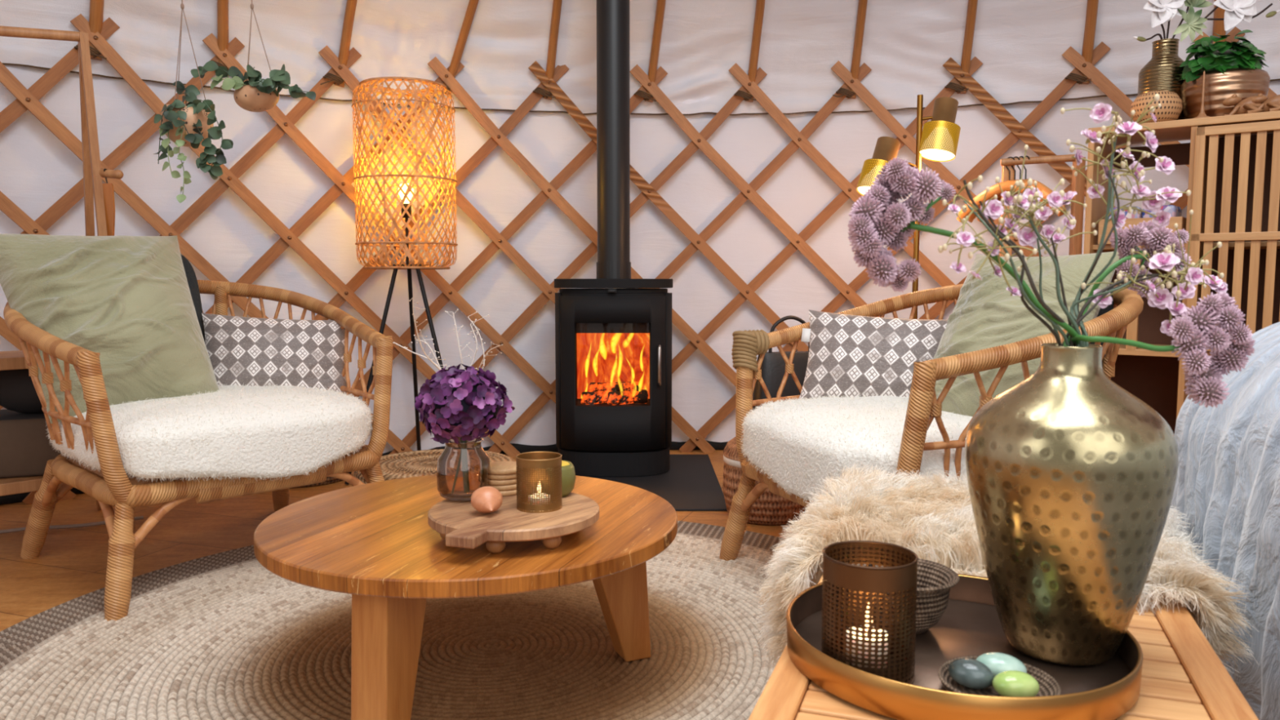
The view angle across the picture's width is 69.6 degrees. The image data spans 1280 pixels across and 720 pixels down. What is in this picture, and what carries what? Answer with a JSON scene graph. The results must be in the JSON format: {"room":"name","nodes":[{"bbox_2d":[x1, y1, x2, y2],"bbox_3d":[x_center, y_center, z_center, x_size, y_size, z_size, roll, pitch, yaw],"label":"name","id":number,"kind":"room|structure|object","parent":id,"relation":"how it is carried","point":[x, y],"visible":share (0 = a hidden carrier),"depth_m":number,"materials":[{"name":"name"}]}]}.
{"room":"traditional dwelling","nodes":[
{"label":"traditional dwelling","id":0,"kind":"room"},
{"bbox_2d":[0,449,801,631],"bbox_3d":[0.200,0.666,1.564,8.400,0.001,6.000,0,5,0],"label":"floor","id":1,"kind":"structure","parent":0,"point":[71,563],"depth_m":2.85,"materials":[{"name":"brown wood"}]},
{"bbox_2d":[0,26,135,533],"bbox_3d":[-1.924,-0.221,2.763,0.616,1.554,0.502,-5,7,-44],"label":"wooden frame","id":2,"kind":"object","parent":1,"relation":"on","point":[93,174],"visible":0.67,"depth_m":2.81,"materials":[{"name":"brown wood"}]},
{"bbox_2d":[0,350,28,370],"bbox_3d":[-1.927,0.004,2.711,0.300,0.035,0.506,5,7,44],"label":"table top","id":3,"kind":"object","parent":2,"relation":"attached to","point":[9,360],"depth_m":2.64,"materials":[{"name":"brown wood"}]},
{"bbox_2d":[0,408,62,478],"bbox_3d":[-1.860,0.248,2.832,0.360,0.172,0.280,-2,5,-20],"label":"crate","id":4,"kind":"object","parent":2,"relation":"on","point":[25,448],"visible":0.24,"depth_m":2.71,"materials":[{"name":"brown wood"}]},
{"bbox_2d":[0,368,43,413],"bbox_3d":[-1.855,0.070,2.817,0.270,0.190,0.180,0,5,0],"label":"bag","id":5,"kind":"object","parent":4,"relation":"on","point":[18,393],"visible":0.2,"depth_m":2.74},
{"bbox_2d":[0,475,63,496],"bbox_3d":[-1.927,0.362,2.742,0.300,0.035,0.506,5,7,44],"label":"shelf","id":6,"kind":"object","parent":2,"relation":"attached to","point":[8,486],"depth_m":2.67,"materials":[{"name":"brown wood"}]},
{"bbox_2d":[102,168,115,235],"bbox_3d":[-1.640,-0.395,2.845,0.038,0.387,0.024,-2,5,-22],"label":"shoehorn","id":7,"kind":"object","parent":2,"relation":"hanging from","point":[108,188],"visible":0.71,"depth_m":2.83,"materials":[{"name":"brown wood"}]},
{"bbox_2d":[0,515,143,533],"bbox_3d":[-1.877,0.534,2.937,0.516,0.012,0.042,-2,6,-26],"label":"cable","id":8,"kind":"object","parent":1,"relation":"on","point":[140,517],"visible":0.67,"depth_m":2.94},
{"bbox_2d":[291,476,342,488],"bbox_3d":[-1.360,0.432,3.712,0.380,0.092,0.380,0,5,0],"label":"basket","id":9,"kind":"object","parent":1,"relation":"on","point":[330,480],"visible":0.02,"depth_m":3.59,"materials":[{"name":"wicker"}]},
{"bbox_2d":[0,520,786,719],"bbox_3d":[-0.320,0.621,1.992,2.244,0.014,2.244,0,5,0],"label":"rug","id":10,"kind":"object","parent":1,"relation":"on","point":[220,636],"visible":0.59,"depth_m":1.95,"materials":[{"name":"carpet"}]},
{"bbox_2d":[3,280,393,621],"bbox_3d":[-1.240,0.172,2.645,0.787,0.808,0.921,5,7,43],"label":"rattan armchair","id":11,"kind":"object","parent":10,"relation":"on","point":[110,486],"visible":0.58,"depth_m":2.33,"materials":[{"name":"wicker"}]},
{"bbox_2d":[45,383,373,483],"bbox_3d":[-1.203,0.188,2.613,0.745,0.222,0.782,5,7,43],"label":"seat cushion","id":12,"kind":"object","parent":11,"relation":"on","point":[237,431],"visible":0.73,"depth_m":2.35,"materials":[{"name":"white fabric"}]},
{"bbox_2d":[0,233,218,423],"bbox_3d":[-1.458,-0.102,2.514,0.357,0.496,0.480,4,6,39],"label":"pillow","id":13,"kind":"object","parent":12,"relation":"on","point":[126,300],"visible":0.81,"depth_m":2.44,"materials":[{"name":"green fabric"}]},
{"bbox_2d":[180,253,205,344],"bbox_3d":[-1.496,-0.087,2.714,0.181,0.492,0.400,5,7,43],"label":"cushion","id":14,"kind":"object","parent":12,"relation":"on","point":[191,277],"visible":0.03,"depth_m":2.83,"materials":[{"name":"black fabric"}]},
{"bbox_2d":[201,312,349,394],"bbox_3d":[-1.125,-0.004,2.858,0.451,0.287,0.165,-2,5,-21],"label":"pillow","id":15,"kind":"object","parent":12,"relation":"on","point":[242,350],"visible":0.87,"depth_m":2.81,"materials":[{"name":"grey fabric"}]},
{"bbox_2d":[253,472,677,719],"bbox_3d":[-0.320,0.464,1.787,0.784,0.336,0.784,0,5,0],"label":"coffee table","id":16,"kind":"object","parent":10,"relation":"on","point":[375,544],"visible":0.79,"depth_m":1.53,"materials":[{"name":"brown wood"}]},
{"bbox_2d":[427,489,599,553],"bbox_3d":[-0.225,0.285,1.630,0.306,0.048,0.300,-3,6,-27],"label":"serving board","id":17,"kind":"object","parent":16,"relation":"on","point":[459,523],"visible":0.82,"depth_m":1.54,"materials":[{"name":"brown wood"}]},
{"bbox_2d":[436,435,490,501],"bbox_3d":[-0.325,0.199,1.696,0.098,0.108,0.098,0,5,0],"label":"glass jar","id":18,"kind":"object","parent":17,"relation":"on","point":[443,490],"visible":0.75,"depth_m":1.68,"materials":[{"name":"clear glass"}]},
{"bbox_2d":[392,297,502,448],"bbox_3d":[-0.361,0.031,1.741,0.204,0.300,0.102,0,5,0],"label":"sprig","id":19,"kind":"object","parent":18,"relation":"in","point":[438,366],"visible":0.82,"depth_m":1.73,"materials":[{"name":"plant"}]},
{"bbox_2d":[414,363,515,493],"bbox_3d":[-0.320,0.126,1.690,0.179,0.241,0.175,0,5,0],"label":"hydrangea","id":20,"kind":"object","parent":18,"relation":"in","point":[464,404],"visible":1,"depth_m":1.64,"materials":[{"name":"purple plant"}]},
{"bbox_2d":[471,486,502,513],"bbox_3d":[-0.263,0.240,1.582,0.051,0.045,0.052,2,5,24],"label":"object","id":21,"kind":"object","parent":17,"relation":"on","point":[485,500],"visible":1,"depth_m":1.56,"materials":[{"name":"pink ceramic"}]},
{"bbox_2d":[478,475,523,485],"bbox_3d":[-0.264,0.225,1.752,0.086,0.010,0.086,0,5,0],"label":"coaster","id":22,"kind":"object","parent":17,"relation":"on","point":[509,482],"visible":0.38,"depth_m":1.71,"materials":[{"name":"brown wood"}]},
{"bbox_2d":[479,471,523,479],"bbox_3d":[-0.262,0.215,1.751,0.086,0.010,0.086,0,5,0],"label":"coaster","id":23,"kind":"object","parent":22,"relation":"on","point":[492,477],"visible":0.3,"depth_m":1.71,"materials":[{"name":"brown wood"}]},
{"bbox_2d":[480,461,522,475],"bbox_3d":[-0.261,0.205,1.749,0.086,0.010,0.086,0,5,0],"label":"coaster","id":24,"kind":"object","parent":23,"relation":"on","point":[497,468],"visible":0.69,"depth_m":1.72,"materials":[{"name":"brown wood"}]},
{"bbox_2d":[498,488,516,496],"bbox_3d":[-0.261,0.245,1.752,0.086,0.010,0.086,0,5,0],"label":"coaster","id":25,"kind":"object","parent":17,"relation":"on","point":[513,492],"visible":0.19,"depth_m":1.71,"materials":[{"name":"brown wood"}]},
{"bbox_2d":[488,483,516,490],"bbox_3d":[-0.260,0.235,1.753,0.086,0.010,0.086,0,5,0],"label":"coaster","id":26,"kind":"object","parent":25,"relation":"on","point":[513,486],"visible":0.23,"depth_m":1.71,"materials":[{"name":"brown wood"}]},
{"bbox_2d":[515,451,562,513],"bbox_3d":[-0.178,0.214,1.625,0.081,0.093,0.081,0,5,0],"label":"candle holder","id":27,"kind":"object","parent":17,"relation":"on","point":[525,461],"visible":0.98,"depth_m":1.59,"materials":[{"name":"gold metal"}]},
{"bbox_2d":[528,483,550,505],"bbox_3d":[-0.178,0.234,1.627,0.038,0.044,0.038,0,5,0],"label":"candle","id":28,"kind":"object","parent":27,"relation":"in","point":[538,483],"visible":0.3,"depth_m":1.61,"materials":[{"name":"wax"}]},
{"bbox_2d":[533,460,575,497],"bbox_3d":[-0.160,0.222,1.721,0.080,0.061,0.080,0,5,0],"label":"candle cup","id":29,"kind":"object","parent":17,"relation":"on","point":[568,474],"visible":0.3,"depth_m":1.70,"materials":[{"name":"green ceramic"}]},
{"bbox_2d":[719,284,1143,560],"bbox_3d":[0.730,0.196,2.369,0.787,0.808,0.921,-2,5,-22],"label":"rattan armchair","id":30,"kind":"object","parent":10,"relation":"on","point":[923,406],"visible":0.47,"depth_m":2.08,"materials":[{"name":"wicker"}]},
{"bbox_2d":[739,393,973,502],"bbox_3d":[0.684,0.211,2.351,0.745,0.222,0.782,-2,5,-22],"label":"seat cushion","id":31,"kind":"object","parent":30,"relation":"on","point":[797,442],"visible":0.45,"depth_m":2.15,"materials":[{"name":"white fabric"}]},
{"bbox_2d":[799,309,947,399],"bbox_3d":[0.679,0.006,2.570,0.461,0.285,0.153,2,5,21],"label":"pillow","id":32,"kind":"object","parent":31,"relation":"on","point":[852,356],"visible":0.66,"depth_m":2.54,"materials":[{"name":"fabric"}]},
{"bbox_2d":[933,251,1119,416],"bbox_3d":[0.887,-0.048,2.210,0.266,0.424,0.410,-3,6,-29],"label":"pillow","id":33,"kind":"object","parent":31,"relation":"on","point":[985,314],"visible":0.5,"depth_m":2.16,"materials":[{"name":"green fabric"}]},
{"bbox_2d":[1088,280,1114,345],"bbox_3d":[1.006,-0.023,2.330,0.168,0.434,0.360,-2,5,-21],"label":"cushion","id":34,"kind":"object","parent":31,"relation":"on","point":[1110,307],"visible":0.02,"depth_m":2.17,"materials":[{"name":"fabric"}]},
{"bbox_2d":[344,76,461,484],"bbox_3d":[-0.914,-0.309,3.724,0.478,1.563,0.473,0,5,0],"label":"tripod floor lamp","id":35,"kind":"object","parent":1,"relation":"on","point":[406,190],"visible":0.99,"depth_m":3.55,"materials":[{"name":"beige wicker"}]},
{"bbox_2d":[392,203,421,266],"bbox_3d":[-0.930,-0.494,3.671,0.120,0.255,0.120,0,5,0],"label":"socket","id":36,"kind":"object","parent":35,"relation":"attached to","point":[409,210],"depth_m":3.65,"materials":[{"name":"black metal"}]},
{"bbox_2d":[353,448,515,484],"bbox_3d":[-0.720,0.440,3.281,0.580,0.152,0.580,0,5,0],"label":"pouf","id":37,"kind":"object","parent":1,"relation":"on","point":[423,462],"visible":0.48,"depth_m":3.28,"materials":[{"name":"wicker"}]},
{"bbox_2d":[588,454,727,511],"bbox_3d":[-0.020,0.477,3.686,0.660,0.008,1.000,0,5,0],"label":"plate","id":38,"kind":"object","parent":1,"relation":"on","point":[691,483],"visible":0.26,"depth_m":3.57,"materials":[{"name":"black metal"}]},
{"bbox_2d":[554,0,672,476],"bbox_3d":[-0.109,-0.746,3.771,0.490,2.412,0.408,0,5,0],"label":"wood stove","id":39,"kind":"object","parent":38,"relation":"on","point":[611,326],"visible":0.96,"depth_m":3.70,"materials":[{"name":"black metal"}]},
{"bbox_2d":[581,391,610,404],"bbox_3d":[-0.160,0.154,3.818,0.169,0.059,0.052,-1,5,-14],"label":"log","id":40,"kind":"object","parent":39,"relation":"in","point":[597,397],"visible":0.73,"depth_m":3.79,"materials":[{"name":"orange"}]},
{"bbox_2d":[588,381,639,391],"bbox_3d":[-0.105,0.119,3.840,0.215,0.060,0.052,1,5,8],"label":"log","id":41,"kind":"object","parent":40,"relation":"on","point":[593,386],"visible":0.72,"depth_m":3.82,"materials":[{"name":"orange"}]},
{"bbox_2d":[607,389,648,404],"bbox_3d":[-0.053,0.155,3.805,0.164,0.061,0.056,-1,5,-16],"label":"log","id":42,"kind":"object","parent":39,"relation":"in","point":[614,397],"visible":0.99,"depth_m":3.79,"materials":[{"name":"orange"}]},
{"bbox_2d":[722,436,806,525],"bbox_3d":[0.430,0.386,3.105,0.300,0.290,0.300,0,5,0],"label":"seagrass basket","id":43,"kind":"object","parent":1,"relation":"on","point":[770,508],"visible":0.37,"depth_m":3.00,"materials":[{"name":"brown wicker"}]},
{"bbox_2d":[752,315,809,409],"bbox_3d":[0.560,0.167,3.448,0.300,0.667,0.160,-1,5,-14],"label":"bag","id":44,"kind":"object","parent":1,"relation":"on","point":[773,365],"visible":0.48,"depth_m":3.38,"materials":[{"name":"leather"}]},
{"bbox_2d":[856,94,960,319],"bbox_3d":[0.956,-0.220,3.344,0.365,1.455,0.240,0,5,0],"label":"brass floor lamp","id":45,"kind":"object","parent":1,"relation":"on","point":[938,140],"visible":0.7,"depth_m":3.25,"materials":[{"name":"gold metal"}]},
{"bbox_2d":[748,563,1258,719],"bbox_3d":[0.363,0.494,0.955,0.386,0.450,1.000,2,5,20],"label":"side table","id":46,"kind":"object","parent":1,"relation":"on","point":[1183,677],"visible":0.18,"depth_m":0.80,"materials":[{"name":"brown wood"}]},
{"bbox_2d":[786,573,1142,719],"bbox_3d":[0.292,0.260,0.856,0.308,0.032,0.308,0,5,0],"label":"round tray","id":47,"kind":"object","parent":46,"relation":"on","point":[970,624],"visible":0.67,"depth_m":0.79,"materials":[{"name":"brown metal"}]},
{"bbox_2d":[821,540,918,684],"bbox_3d":[0.200,0.222,0.805,0.081,0.107,0.081,0,5,0],"label":"candle holder","id":48,"kind":"object","parent":47,"relation":"on","point":[838,557],"visible":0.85,"depth_m":0.78,"materials":[{"name":"brown metal"}]},
{"bbox_2d":[845,602,890,668],"bbox_3d":[0.200,0.241,0.807,0.038,0.058,0.038,0,5,0],"label":"candle","id":49,"kind":"object","parent":48,"relation":"in","point":[868,606],"visible":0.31,"depth_m":0.80,"materials":[{"name":"wax"}]},
{"bbox_2d":[852,558,959,634],"bbox_3d":[0.262,0.238,0.916,0.105,0.056,0.105,0,5,0],"label":"woven bowl","id":50,"kind":"object","parent":47,"relation":"on","point":[935,582],"visible":0.38,"depth_m":0.89,"materials":[{"name":"grey wicker"}]},
{"bbox_2d":[937,655,1061,696],"bbox_3d":[0.297,0.272,0.764,0.095,0.015,0.095,0,5,0],"label":"dish","id":51,"kind":"object","parent":47,"relation":"on","point":[1048,685],"visible":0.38,"depth_m":0.77,"materials":[{"name":"grey wicker"}]},
{"bbox_2d":[948,657,994,689],"bbox_3d":[0.277,0.262,0.770,0.036,0.023,0.027,4,7,40],"label":"stone","id":52,"kind":"object","parent":51,"relation":"in","point":[971,673],"visible":1,"depth_m":0.76,"materials":[{"name":"stone"}]},
{"bbox_2d":[976,652,1026,676],"bbox_3d":[0.306,0.261,0.782,0.042,0.023,0.029,1,5,14],"label":"stone","id":53,"kind":"object","parent":51,"relation":"in","point":[997,662],"visible":0.55,"depth_m":0.77,"materials":[{"name":"teal stone"}]},
{"bbox_2d":[992,670,1039,697],"bbox_3d":[0.306,0.265,0.749,0.037,0.022,0.027,-2,5,-17],"label":"stone","id":54,"kind":"object","parent":51,"relation":"in","point":[1015,683],"visible":0.83,"depth_m":0.74,"materials":[{"name":"green stone"}]},
{"bbox_2d":[964,342,1177,666],"bbox_3d":[0.392,0.128,0.848,0.176,0.285,0.176,-3,6,-31],"label":"brass vase","id":55,"kind":"object","parent":47,"relation":"on","point":[1071,475],"visible":0.97,"depth_m":0.79,"materials":[{"name":"gold metal"}]},
{"bbox_2d":[847,156,1079,344],"bbox_3d":[0.288,-0.056,0.805,0.229,0.237,0.062,0,5,-4],"label":"allium","id":56,"kind":"object","parent":55,"relation":"in","point":[868,230],"visible":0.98,"depth_m":0.78,"materials":[{"name":"plant"}]},
{"bbox_2d":[937,175,1076,346],"bbox_3d":[0.319,-0.046,0.805,0.078,0.216,0.163,5,7,42],"label":"flower spray","id":57,"kind":"object","parent":55,"relation":"in","point":[965,238],"visible":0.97,"depth_m":0.77,"materials":[{"name":"pink plant"}]},
{"bbox_2d":[983,144,1097,346],"bbox_3d":[0.347,-0.063,0.813,0.079,0.250,0.111,4,6,38],"label":"flower spray","id":58,"kind":"object","parent":55,"relation":"in","point":[1028,235],"visible":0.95,"depth_m":0.81,"materials":[{"name":"pink plant"}]},
{"bbox_2d":[1060,93,1191,346],"bbox_3d":[0.442,-0.090,0.860,0.123,0.296,0.091,0,5,0],"label":"flower spray","id":59,"kind":"object","parent":55,"relation":"in","point":[1153,201],"visible":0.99,"depth_m":0.85,"materials":[{"name":"pink plant"}]},
{"bbox_2d":[1062,219,1191,346],"bbox_3d":[0.460,-0.042,0.904,0.224,0.194,0.070,-3,6,-30],"label":"allium","id":60,"kind":"object","parent":55,"relation":"in","point":[1156,238],"visible":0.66,"depth_m":0.92,"materials":[{"name":"purple plant"}]},
{"bbox_2d":[1062,209,1227,346],"bbox_3d":[0.464,-0.037,0.839,0.170,0.193,0.075,0,5,0],"label":"flower spray","id":61,"kind":"object","parent":55,"relation":"in","point":[1161,298],"visible":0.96,"depth_m":0.83,"materials":[{"name":"pink plant"}]},
{"bbox_2d":[1068,292,1255,408],"bbox_3d":[0.463,0.001,0.810,0.156,0.122,0.063,0,5,0],"label":"allium","id":62,"kind":"object","parent":55,"relation":"in","point":[1204,375],"visible":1,"depth_m":0.80,"materials":[{"name":"purple plant"}]},
{"bbox_2d":[754,460,1258,679],"bbox_3d":[0.462,0.338,1.280,0.594,0.338,0.561,2,5,20],"label":"sheepskin throw","id":63,"kind":"object","parent":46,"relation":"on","point":[925,516],"visible":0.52,"depth_m":1.14,"materials":[{"name":"beige fur"}]},
{"bbox_2d":[999,154,1085,256],"bbox_3d":[1.345,-0.079,3.128,0.260,1.212,0.053,2,5,18],"label":"rail","id":64,"kind":"object","parent":1,"relation":"on","point":[1078,181],"visible":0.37,"depth_m":3.04,"materials":[{"name":"brown wood"}]},
{"bbox_2d":[956,156,1061,222],"bbox_3d":[1.245,-0.579,3.103,0.021,0.211,0.425,-3,6,-32],"label":"clothes hanger","id":65,"kind":"object","parent":64,"relation":"hanging from","point":[994,189],"visible":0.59,"depth_m":3.14,"materials":[{"name":"brown wood"}]},
{"bbox_2d":[968,156,1063,222],"bbox_3d":[1.261,-0.579,3.098,0.021,0.211,0.425,-2,6,-25],"label":"clothes hanger","id":66,"kind":"object","parent":64,"relation":"hanging from","point":[972,216],"visible":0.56,"depth_m":3.16,"materials":[{"name":"brown wood"}]},
{"bbox_2d":[977,155,1066,222],"bbox_3d":[1.277,-0.579,3.093,0.022,0.211,0.425,-2,5,-18],"label":"clothes hanger","id":67,"kind":"object","parent":64,"relation":"hanging from","point":[1040,188],"visible":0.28,"depth_m":3.07,"materials":[{"name":"brown wood"}]},
{"bbox_2d":[988,155,1065,221],"bbox_3d":[1.293,-0.579,3.088,0.021,0.211,0.425,-1,5,-11],"label":"clothes hanger","id":68,"kind":"object","parent":64,"relation":"hanging from","point":[1046,190],"visible":0.27,"depth_m":2.97,"materials":[{"name":"brown wood"}]},
{"bbox_2d":[1083,110,1279,432],"bbox_3d":[1.923,-0.087,2.816,1.000,1.283,0.338,4,6,38],"label":"cabinet","id":69,"kind":"object","parent":1,"relation":"on","point":[1233,161],"visible":0.44,"depth_m":2.85,"materials":[{"name":"brown wood"}]},
{"bbox_2d":[1097,216,1186,244],"bbox_3d":[1.619,-0.412,2.959,0.236,0.080,0.150,4,6,38],"label":"wooden box","id":70,"kind":"object","parent":69,"relation":"on","point":[1180,221],"visible":0.29,"depth_m":2.90,"materials":[{"name":"brown wood"}]},
{"bbox_2d":[1108,206,1142,218],"bbox_3d":[1.575,-0.439,2.991,0.095,0.110,0.100,3,6,32],"label":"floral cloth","id":71,"kind":"object","parent":70,"relation":"in","point":[1128,215],"visible":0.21,"depth_m":2.94,"materials":[{"name":"fabric"}]},
{"bbox_2d":[1142,204,1181,217],"bbox_3d":[1.658,-0.434,2.927,0.095,0.110,0.100,4,7,41],"label":"floral cloth","id":72,"kind":"object","parent":70,"relation":"in","point":[1175,211],"visible":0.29,"depth_m":2.88,"materials":[{"name":"fabric"}]},
{"bbox_2d":[1129,90,1182,123],"bbox_3d":[1.623,-0.790,2.895,0.145,0.104,0.145,0,5,0],"label":"candle holder","id":73,"kind":"object","parent":69,"relation":"on","point":[1171,108],"visible":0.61,"depth_m":2.84,"materials":[{"name":"ceramic"}]},
{"bbox_2d":[1137,38,1185,119],"bbox_3d":[1.705,-0.891,2.997,0.146,0.286,0.146,0,5,0],"label":"bottle vase","id":74,"kind":"object","parent":69,"relation":"on","point":[1163,72],"visible":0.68,"depth_m":2.95,"materials":[{"name":"gold metal"}]},
{"bbox_2d":[1133,0,1279,42],"bbox_3d":[1.823,-1.122,2.942,0.472,0.270,0.075,0,5,0],"label":"flowers","id":75,"kind":"object","parent":74,"relation":"in","point":[1236,11],"visible":0.96,"depth_m":2.93,"materials":[{"name":"white plant"}]},
{"bbox_2d":[1193,71,1208,118],"bbox_3d":[1.704,-0.801,2.783,0.060,0.145,0.060,0,5,0],"label":"spike","id":76,"kind":"object","parent":69,"relation":"on","point":[1202,114],"visible":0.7,"depth_m":2.78,"materials":[{"name":"brown wood"}]},
{"bbox_2d":[1181,67,1270,119],"bbox_3d":[1.815,-0.810,2.861,0.234,0.150,0.234,0,5,0],"label":"planter","id":77,"kind":"object","parent":69,"relation":"on","point":[1244,82],"visible":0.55,"depth_m":2.77,"materials":[{"name":"gold metal"}]},
{"bbox_2d":[1179,29,1268,82],"bbox_3d":[1.803,-0.917,2.857,0.241,0.192,0.244,0,5,0],"label":"leafy plant","id":78,"kind":"object","parent":77,"relation":"in","point":[1209,55],"visible":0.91,"depth_m":2.80,"materials":[{"name":"green plant"}]},
{"bbox_2d":[1222,93,1263,115],"bbox_3d":[1.803,-0.758,2.753,0.107,0.074,0.113,3,6,32],"label":"frog figurine","id":79,"kind":"object","parent":69,"relation":"on","point":[1246,105],"visible":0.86,"depth_m":2.73,"materials":[{"name":"brown wood"}]},
{"bbox_2d":[1251,93,1279,111],"bbox_3d":[1.847,-0.750,2.703,0.096,0.066,0.101,5,7,43],"label":"frog figurine","id":80,"kind":"object","parent":69,"relation":"on","point":[1272,104],"visible":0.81,"depth_m":2.69,"materials":[{"name":"brown wood"}]},
{"bbox_2d":[1169,321,1279,719],"bbox_3d":[1.128,0.365,0.593,1.189,0.752,1.837,2,5,20],"label":"throw","id":81,"kind":"object","parent":1,"relation":"on","point":[1227,486],"visible":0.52,"depth_m":1.12,"materials":[{"name":"white fabric"}]},
{"bbox_2d":[0,64,1279,453],"bbox_3d":[0.252,-0.227,1.846,7.096,1.660,4.874,0,5,0],"label":"wall","id":82,"kind":"structure","parent":0,"point":[37,169],"depth_m":4.10,"materials":[{"name":"fabric"}]},
{"bbox_2d":[0,440,728,505],"bbox_3d":[0.250,0.614,1.929,7.152,0.060,4.915,0,5,0],"label":"baseboard","id":83,"kind":"structure","parent":82,"relation":"attached to","point":[15,498],"depth_m":4.24,"materials":[{"name":"brown wood"}]},
{"bbox_2d":[0,13,1276,504],"bbox_3d":[0.173,-0.359,3.286,6.001,1.782,1.863,0,5,0],"label":"trellis","id":84,"kind":"object","parent":82,"relation":"attached to","point":[26,100],"visible":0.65,"depth_m":4.01,"materials":[{"name":"brown wood"}]},
{"bbox_2d":[2,62,1279,115],"bbox_3d":[0.249,-0.906,1.776,7.016,0.017,4.825,0,5,0],"label":"trim","id":85,"kind":"structure","parent":82,"relation":"attached to","point":[7,64],"depth_m":3.93,"materials":[{"name":"brown wood"}]},
{"bbox_2d":[0,0,1279,114],"bbox_3d":[0.248,-1.677,1.726,7.012,1.561,4.857,0,5,0],"label":"ceiling","id":86,"kind":"structure","parent":0,"point":[1020,45],"depth_m":3.91,"materials":[{"name":"fabric"}]},
{"bbox_2d":[88,0,104,60],"bbox_3d":[-1.132,-1.746,2.276,0.058,1.484,2.692,-4,7,-40],"label":"pole","id":87,"kind":"object","parent":86,"relation":"attached to","point":[96,6],"visible":0.69,"depth_m":3.29,"materials":[{"name":"brown wood"}]},
{"bbox_2d":[153,0,233,203],"bbox_3d":[-1.255,-1.189,2.523,0.237,1.510,0.164,4,6,39],"label":"hanging planter","id":88,"kind":"object","parent":86,"relation":"hanging from","point":[191,125],"visible":1,"depth_m":2.55,"materials":[{"name":"green plant"}]},
{"bbox_2d":[217,0,228,75],"bbox_3d":[-0.924,-1.760,2.428,0.055,1.486,2.693,-3,6,-32],"label":"pole","id":89,"kind":"object","parent":86,"relation":"attached to","point":[222,5],"visible":0.64,"depth_m":3.53,"materials":[{"name":"brown wood"}]},
{"bbox_2d":[190,0,315,111],"bbox_3d":[-1.111,-1.345,2.597,0.329,1.258,0.159,2,5,20],"label":"hanging planter","id":90,"kind":"object","parent":86,"relation":"hanging from","point":[256,94],"visible":1,"depth_m":2.62,"materials":[{"name":"green plant"}]},
{"bbox_2d":[334,0,357,87],"bbox_3d":[-0.652,-1.772,2.577,0.091,1.488,2.694,-2,6,-26],"label":"pole","id":91,"kind":"object","parent":86,"relation":"attached to","point":[351,5],"visible":0.9,"depth_m":3.74,"materials":[{"name":"brown wood"}]},
{"bbox_2d":[444,0,479,95],"bbox_3d":[-0.360,-1.781,2.688,0.153,1.491,2.696,-2,5,-19],"label":"pole","id":92,"kind":"object","parent":86,"relation":"attached to","point":[473,4],"visible":0.75,"depth_m":3.89,"materials":[{"name":"brown wood"}]},
{"bbox_2d":[543,0,562,100],"bbox_3d":[-0.142,-1.788,2.738,0.066,1.489,2.698,-1,5,-11],"label":"pole","id":93,"kind":"object","parent":86,"relation":"attached to","point":[557,4],"visible":0.9,"depth_m":3.98,"materials":[{"name":"brown wood"}]},
{"bbox_2d":[644,0,666,102],"bbox_3d":[0.145,-1.791,2.771,0.078,1.490,2.698,0,5,-4],"label":"pole","id":94,"kind":"object","parent":86,"relation":"attached to","point":[660,6],"visible":0.9,"depth_m":4.03,"materials":[{"name":"brown wood"}]},
{"bbox_2d":[745,0,764,102],"bbox_3d":[0.424,-1.791,2.767,0.074,1.490,2.699,0,5,4],"label":"pole","id":95,"kind":"object","parent":86,"relation":"attached to","point":[760,4],"visible":0.91,"depth_m":4.02,"materials":[{"name":"brown wood"}]},
{"bbox_2d":[847,0,867,98],"bbox_3d":[0.702,-1.788,2.726,0.074,1.490,2.698,1,5,11],"label":"pole","id":96,"kind":"object","parent":86,"relation":"attached to","point":[862,6],"visible":0.9,"depth_m":3.97,"materials":[{"name":"brown wood"}]},
{"bbox_2d":[956,0,977,93],"bbox_3d":[0.978,-1.780,2.648,0.074,1.490,2.697,2,5,19],"label":"pole","id":97,"kind":"object","parent":86,"relation":"attached to","point":[972,4],"visible":0.89,"depth_m":3.85,"materials":[{"name":"brown wood"}]},
{"bbox_2d":[1078,0,1098,84],"bbox_3d":[1.244,-1.770,2.532,0.071,1.488,2.695,2,6,26],"label":"pole","id":98,"kind":"object","parent":86,"relation":"attached to","point":[1092,5],"visible":0.88,"depth_m":3.69,"materials":[{"name":"brown wood"}]},
{"bbox_2d":[1212,0,1226,42],"bbox_3d":[1.480,-1.757,2.390,0.056,1.485,2.693,3,6,34],"label":"pole","id":99,"kind":"object","parent":86,"relation":"attached to","point":[1218,25],"visible":0.19,"depth_m":3.47,"materials":[{"name":"brown wood"}]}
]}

